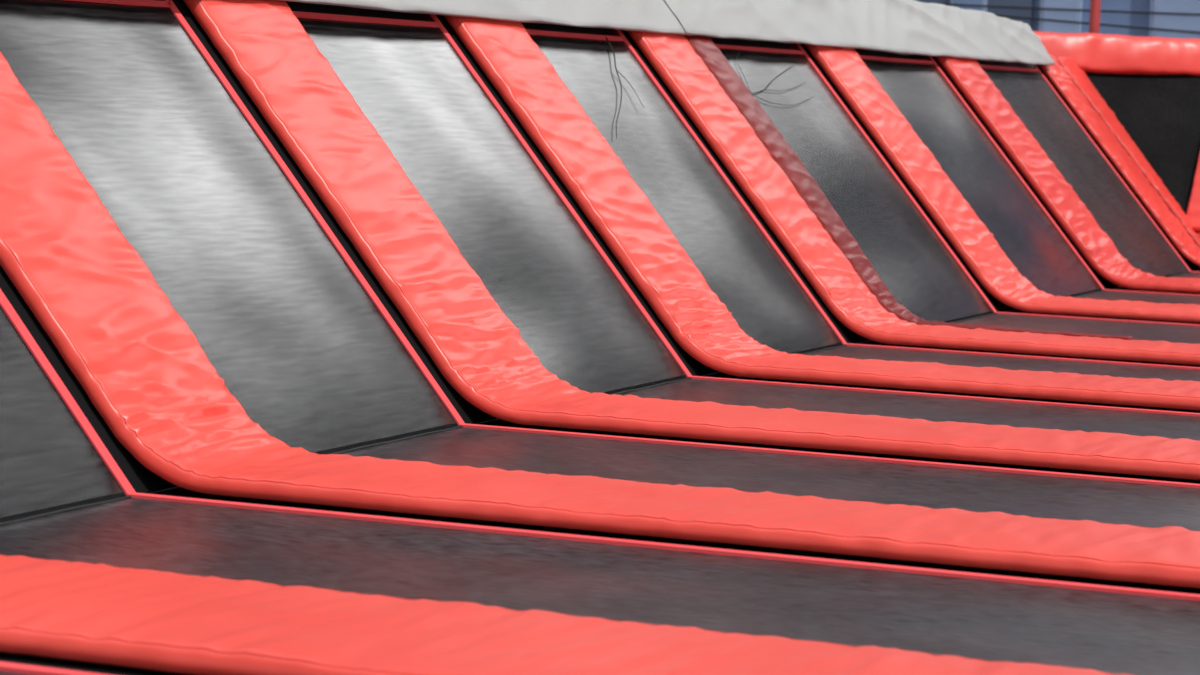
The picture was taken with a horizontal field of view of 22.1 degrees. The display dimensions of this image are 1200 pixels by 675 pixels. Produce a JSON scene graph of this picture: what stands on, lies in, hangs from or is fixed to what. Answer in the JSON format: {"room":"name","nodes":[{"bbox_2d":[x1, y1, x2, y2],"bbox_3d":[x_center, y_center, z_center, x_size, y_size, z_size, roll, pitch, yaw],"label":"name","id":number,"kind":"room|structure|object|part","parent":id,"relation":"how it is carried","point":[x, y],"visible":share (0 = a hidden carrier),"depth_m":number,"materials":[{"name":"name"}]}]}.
{"room":"trampoline park","nodes":[
{"label":"trampoline park","id":0,"kind":"room"},
{"bbox_2d":[0,233,1199,522],"bbox_3d":[9.390,-1.179,33.787,120.000,0.200,100.000,4,5,22],"label":"ground","id":1,"kind":"structure","parent":0,"point":[333,450],"depth_m":9.70,"materials":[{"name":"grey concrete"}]},
{"bbox_2d":[0,265,177,517],"bbox_3d":[-1.932,-0.306,7.392,1.200,1.421,2.071,4,5,22],"label":"trampoline","id":2,"kind":"object","parent":1,"relation":"on","point":[56,448],"visible":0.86,"depth_m":7.72,"materials":[{"name":"black fabric"}]},
{"bbox_2d":[0,652,189,674],"bbox_3d":[0.485,0.787,3.928,6.000,0.037,2.650,4,5,22],"label":"trampoline","id":3,"kind":"object","parent":1,"relation":"on","point":[10,663],"visible":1,"depth_m":5.53,"materials":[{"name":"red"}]},
{"bbox_2d":[0,555,1129,674],"bbox_3d":[0.477,-0.048,5.300,7.146,1.399,0.734,4,5,22],"label":"pad","id":4,"kind":"object","parent":3,"relation":"on","point":[172,622],"visible":1,"depth_m":5.62,"materials":[{"name":"red plastic"}]},
{"bbox_2d":[0,0,497,452],"bbox_3d":[-1.167,-0.431,9.273,1.200,1.421,2.001,4,5,22],"label":"trampoline","id":5,"kind":"object","parent":1,"relation":"on","point":[283,306],"visible":0.83,"depth_m":9.23,"materials":[{"name":"black fabric"}]},
{"bbox_2d":[285,1,717,392],"bbox_3d":[-0.406,-0.556,11.142,1.200,1.421,2.043,4,5,22],"label":"trampoline","id":6,"kind":"object","parent":1,"relation":"on","point":[504,207],"visible":0.68,"depth_m":11.12,"materials":[{"name":"black fabric"}]},
{"bbox_2d":[0,487,1199,674],"bbox_3d":[1.373,0.642,6.110,6.000,0.037,2.070,4,5,22],"label":"trampoline","id":7,"kind":"object","parent":1,"relation":"on","point":[1107,626],"visible":0.68,"depth_m":6.84,"materials":[{"name":"black fabric"}]},
{"bbox_2d":[0,52,1199,588],"bbox_3d":[1.235,-0.174,7.165,7.146,1.403,0.633,4,5,22],"label":"pad","id":8,"kind":"object","parent":7,"relation":"on","point":[140,364],"visible":1,"depth_m":7.86,"materials":[{"name":"red plastic"}]},
{"bbox_2d":[521,22,868,352],"bbox_3d":[0.339,-0.678,12.974,1.200,1.421,1.923,4,5,22],"label":"trampoline","id":9,"kind":"object","parent":1,"relation":"on","point":[739,257],"visible":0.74,"depth_m":13.00,"materials":[{"name":"black fabric"}]},
{"bbox_2d":[606,37,643,137],"bbox_3d":[0.124,-1.058,12.983,0.158,0.424,0.805,2,5,-4],"label":"twig","id":10,"kind":"object","parent":9,"relation":"on","point":[606,37],"visible":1,"depth_m":13.16,"materials":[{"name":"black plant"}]},
{"bbox_3d":[0.073,-1.060,12.980,0.055,0.424,0.805,2,5,-4],"label":"stem","id":11,"kind":"part","parent":10,"relation":"part of","materials":[{"name":"black plant"}]},
{"bbox_2d":[325,419,1199,530],"bbox_3d":[2.138,0.517,7.992,6.000,0.038,2.000,4,5,22],"label":"trampoline","id":12,"kind":"object","parent":1,"relation":"on","point":[1039,492],"visible":0.46,"depth_m":8.85,"materials":[{"name":"black fabric"}]},
{"bbox_2d":[183,0,1199,479],"bbox_3d":[1.994,-0.299,9.029,7.146,1.404,0.656,4,5,22],"label":"pad","id":13,"kind":"object","parent":12,"relation":"on","point":[406,247],"visible":1,"depth_m":9.88,"materials":[{"name":"red plastic"}]},
{"bbox_2d":[710,37,1014,321],"bbox_3d":[1.198,-0.819,15.086,1.200,1.421,2.407,4,5,22],"label":"trampoline","id":14,"kind":"object","parent":1,"relation":"on","point":[917,263],"visible":0.63,"depth_m":15.20,"materials":[{"name":"black fabric"}]},
{"bbox_2d":[736,52,813,104],"bbox_3d":[0.828,-1.262,15.025,0.211,0.250,1.121,4,5,22],"label":"twig","id":15,"kind":"object","parent":14,"relation":"on","point":[739,52],"visible":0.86,"depth_m":14.91,"materials":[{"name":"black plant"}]},
{"bbox_3d":[0.839,-1.247,15.022,0.016,0.188,1.132,3,5,15],"label":"stem","id":16,"kind":"part","parent":15,"relation":"part of","materials":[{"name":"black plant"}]},
{"bbox_2d":[609,372,1199,440],"bbox_3d":[2.898,0.392,9.860,6.000,0.037,2.042,4,5,22],"label":"trampoline","id":17,"kind":"object","parent":1,"relation":"on","point":[721,388],"visible":0.41,"depth_m":10.89,"materials":[{"name":"black fabric"}]},
{"bbox_2d":[443,15,1199,410],"bbox_3d":[2.756,-0.421,10.904,7.146,1.399,0.631,4,5,22],"label":"pad","id":18,"kind":"object","parent":17,"relation":"on","point":[584,161],"visible":0.98,"depth_m":11.77,"materials":[{"name":"red plastic"}]},
{"bbox_2d":[854,48,1118,295],"bbox_3d":[2.110,-0.968,17.327,1.200,1.421,2.444,4,5,22],"label":"trampoline","id":19,"kind":"object","parent":1,"relation":"on","point":[966,150],"visible":0.69,"depth_m":17.39,"materials":[{"name":"black fabric"}]},
{"bbox_2d":[802,340,1199,380],"bbox_3d":[3.644,0.270,11.692,6.000,0.038,1.922,4,5,22],"label":"trampoline","id":20,"kind":"object","parent":1,"relation":"on","point":[870,349],"visible":0.27,"depth_m":12.85,"materials":[{"name":"black fabric"}]},
{"bbox_2d":[626,30,1199,364],"bbox_3d":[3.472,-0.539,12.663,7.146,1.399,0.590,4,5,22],"label":"pad","id":21,"kind":"object","parent":20,"relation":"on","point":[682,70],"visible":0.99,"depth_m":13.56,"materials":[{"name":"red plastic"}]},
{"bbox_2d":[916,0,1199,38],"bbox_3d":[6.638,-3.892,34.665,18.100,4.860,4.112,4,5,22],"label":"building","id":22,"kind":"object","parent":1,"relation":"on","point":[1176,22],"visible":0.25,"depth_m":33.07,"materials":[{"name":"blue"}]},
{"bbox_3d":[4.007,-3.426,33.548,0.320,1.320,0.010,4,5,22],"label":"pane","id":23,"kind":"part","parent":22,"relation":"part of","materials":[{"name":"blue glass"}]},
{"bbox_3d":[4.951,-3.360,33.168,0.360,1.320,0.010,4,5,22],"label":"pane","id":24,"kind":"part","parent":22,"relation":"part of","materials":[{"name":"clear glass"}]},
{"bbox_2d":[924,2,1199,15],"bbox_3d":[4.474,-3.668,33.219,13.001,0.294,0.148,4,5,22],"label":"cable","id":25,"kind":"object","parent":22,"relation":"attached to","point":[948,4],"visible":0.72,"depth_m":32.95,"materials":[{"name":"metal"}]},
{"bbox_2d":[995,14,1199,33],"bbox_3d":[4.470,-3.564,33.227,13.002,0.824,0.148,4,5,22],"label":"cable","id":26,"kind":"object","parent":22,"relation":"attached to","point":[998,15],"visible":0.49,"depth_m":32.80,"materials":[{"name":"metal"}]},
{"bbox_3d":[6.155,-3.276,32.684,0.560,1.320,0.010,4,5,22],"label":"pane","id":27,"kind":"part","parent":22,"relation":"part of","materials":[{"name":"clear glass"}]},
{"bbox_2d":[949,309,1199,343],"bbox_3d":[4.503,0.129,13.804,6.000,0.037,2.406,4,5,22],"label":"trampoline","id":28,"kind":"object","parent":1,"relation":"on","point":[1151,330],"visible":0.4,"depth_m":15.12,"materials":[{"name":"black fabric"}]},
{"bbox_2d":[805,44,1199,322],"bbox_3d":[4.440,-0.697,15.042,7.146,1.398,0.685,4,5,22],"label":"pad","id":29,"kind":"object","parent":28,"relation":"on","point":[917,165],"visible":0.98,"depth_m":15.94,"materials":[{"name":"red plastic"}]},
{"bbox_2d":[977,60,1199,275],"bbox_3d":[3.045,-1.121,19.627,1.200,1.421,2.535,4,5,22],"label":"trampoline","id":30,"kind":"object","parent":1,"relation":"on","point":[1116,208],"visible":0.71,"depth_m":19.77,"materials":[{"name":"black fabric"}]},
{"bbox_2d":[1089,0,1100,32],"bbox_3d":[5.135,-3.321,31.913,0.108,4.060,0.108,4,5,22],"label":"post","id":31,"kind":"object","parent":1,"relation":"on","point":[1094,23],"visible":0.02,"depth_m":31.87,"materials":[{"name":"red metal"}]},
{"bbox_2d":[1056,57,1199,246],"bbox_3d":[3.744,-1.222,21.230,1.182,1.390,0.490,4,5,22],"label":"pad","id":32,"kind":"object","parent":1,"relation":"on","point":[1079,77],"visible":0.98,"depth_m":21.13,"materials":[{"name":"red plastic"}]},
{"bbox_2d":[1084,71,1199,214],"bbox_3d":[3.815,-1.396,21.695,0.975,1.146,0.943,4,5,22],"label":"trampoline","id":33,"kind":"object","parent":32,"relation":"on","point":[1160,113],"visible":0.88,"depth_m":21.58,"materials":[{"name":"black fabric"}]},
{"bbox_2d":[1033,31,1199,75],"bbox_3d":[3.599,-2.001,21.690,1.808,0.284,0.204,1,5,-16],"label":"pad","id":34,"kind":"object","parent":33,"relation":"on","point":[1092,52],"visible":0.7,"depth_m":21.65,"materials":[{"name":"red plastic"}]},
{"bbox_2d":[1187,152,1199,232],"bbox_3d":[4.487,-1.320,21.370,0.629,1.187,1.025,4,5,22],"label":"pad","id":35,"kind":"object","parent":33,"relation":"attached to","point":[1193,212],"visible":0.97,"depth_m":21.18,"materials":[{"name":"red plastic"}]},
{"bbox_2d":[1073,287,1199,304],"bbox_3d":[5.415,-0.021,16.045,6.000,0.036,2.442,4,5,22],"label":"trampoline","id":36,"kind":"object","parent":1,"relation":"on","point":[1120,293],"visible":0.28,"depth_m":17.53,"materials":[{"name":"black fabric"}]},
{"bbox_2d":[935,56,1199,293],"bbox_3d":[5.366,-0.849,17.318,7.147,1.398,0.729,4,5,22],"label":"pad","id":37,"kind":"object","parent":36,"relation":"on","point":[988,102],"visible":0.98,"depth_m":18.23,"materials":[{"name":"red plastic"}]},
{"bbox_2d":[281,0,1054,64],"bbox_3d":[-0.393,-1.431,12.807,0.545,0.504,17.080,4,5,22],"label":"tarpaulin","id":38,"kind":"object","parent":37,"relation":"on","point":[903,27],"visible":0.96,"depth_m":15.74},
{"bbox_3d":[-1.708,-1.237,9.580,0.536,0.454,10.100,4,5,22],"label":"panel","id":39,"kind":"part","parent":38,"relation":"part of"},
{"bbox_3d":[0.828,-1.654,15.800,0.540,0.457,3.560,4,5,22],"label":"panel","id":40,"kind":"part","parent":38,"relation":"part of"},
{"bbox_3d":[2.137,-1.836,19.030,0.537,0.484,3.620,4,5,22],"label":"panel","id":41,"kind":"part","parent":38,"relation":"part of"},
{"bbox_2d":[1168,271,1199,277],"bbox_3d":[6.350,-0.175,18.345,6.000,0.035,2.534,4,5,22],"label":"trampoline","id":42,"kind":"object","parent":1,"relation":"on","point":[1192,274],"visible":0.23,"depth_m":19.85,"materials":[{"name":"black fabric"}]},
{"bbox_2d":[1039,55,1199,265],"bbox_3d":[6.279,-0.996,19.563,7.146,1.392,0.514,4,5,22],"label":"pad","id":43,"kind":"object","parent":42,"relation":"on","point":[1078,102],"visible":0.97,"depth_m":20.56,"materials":[{"name":"red plastic"}]}
]}

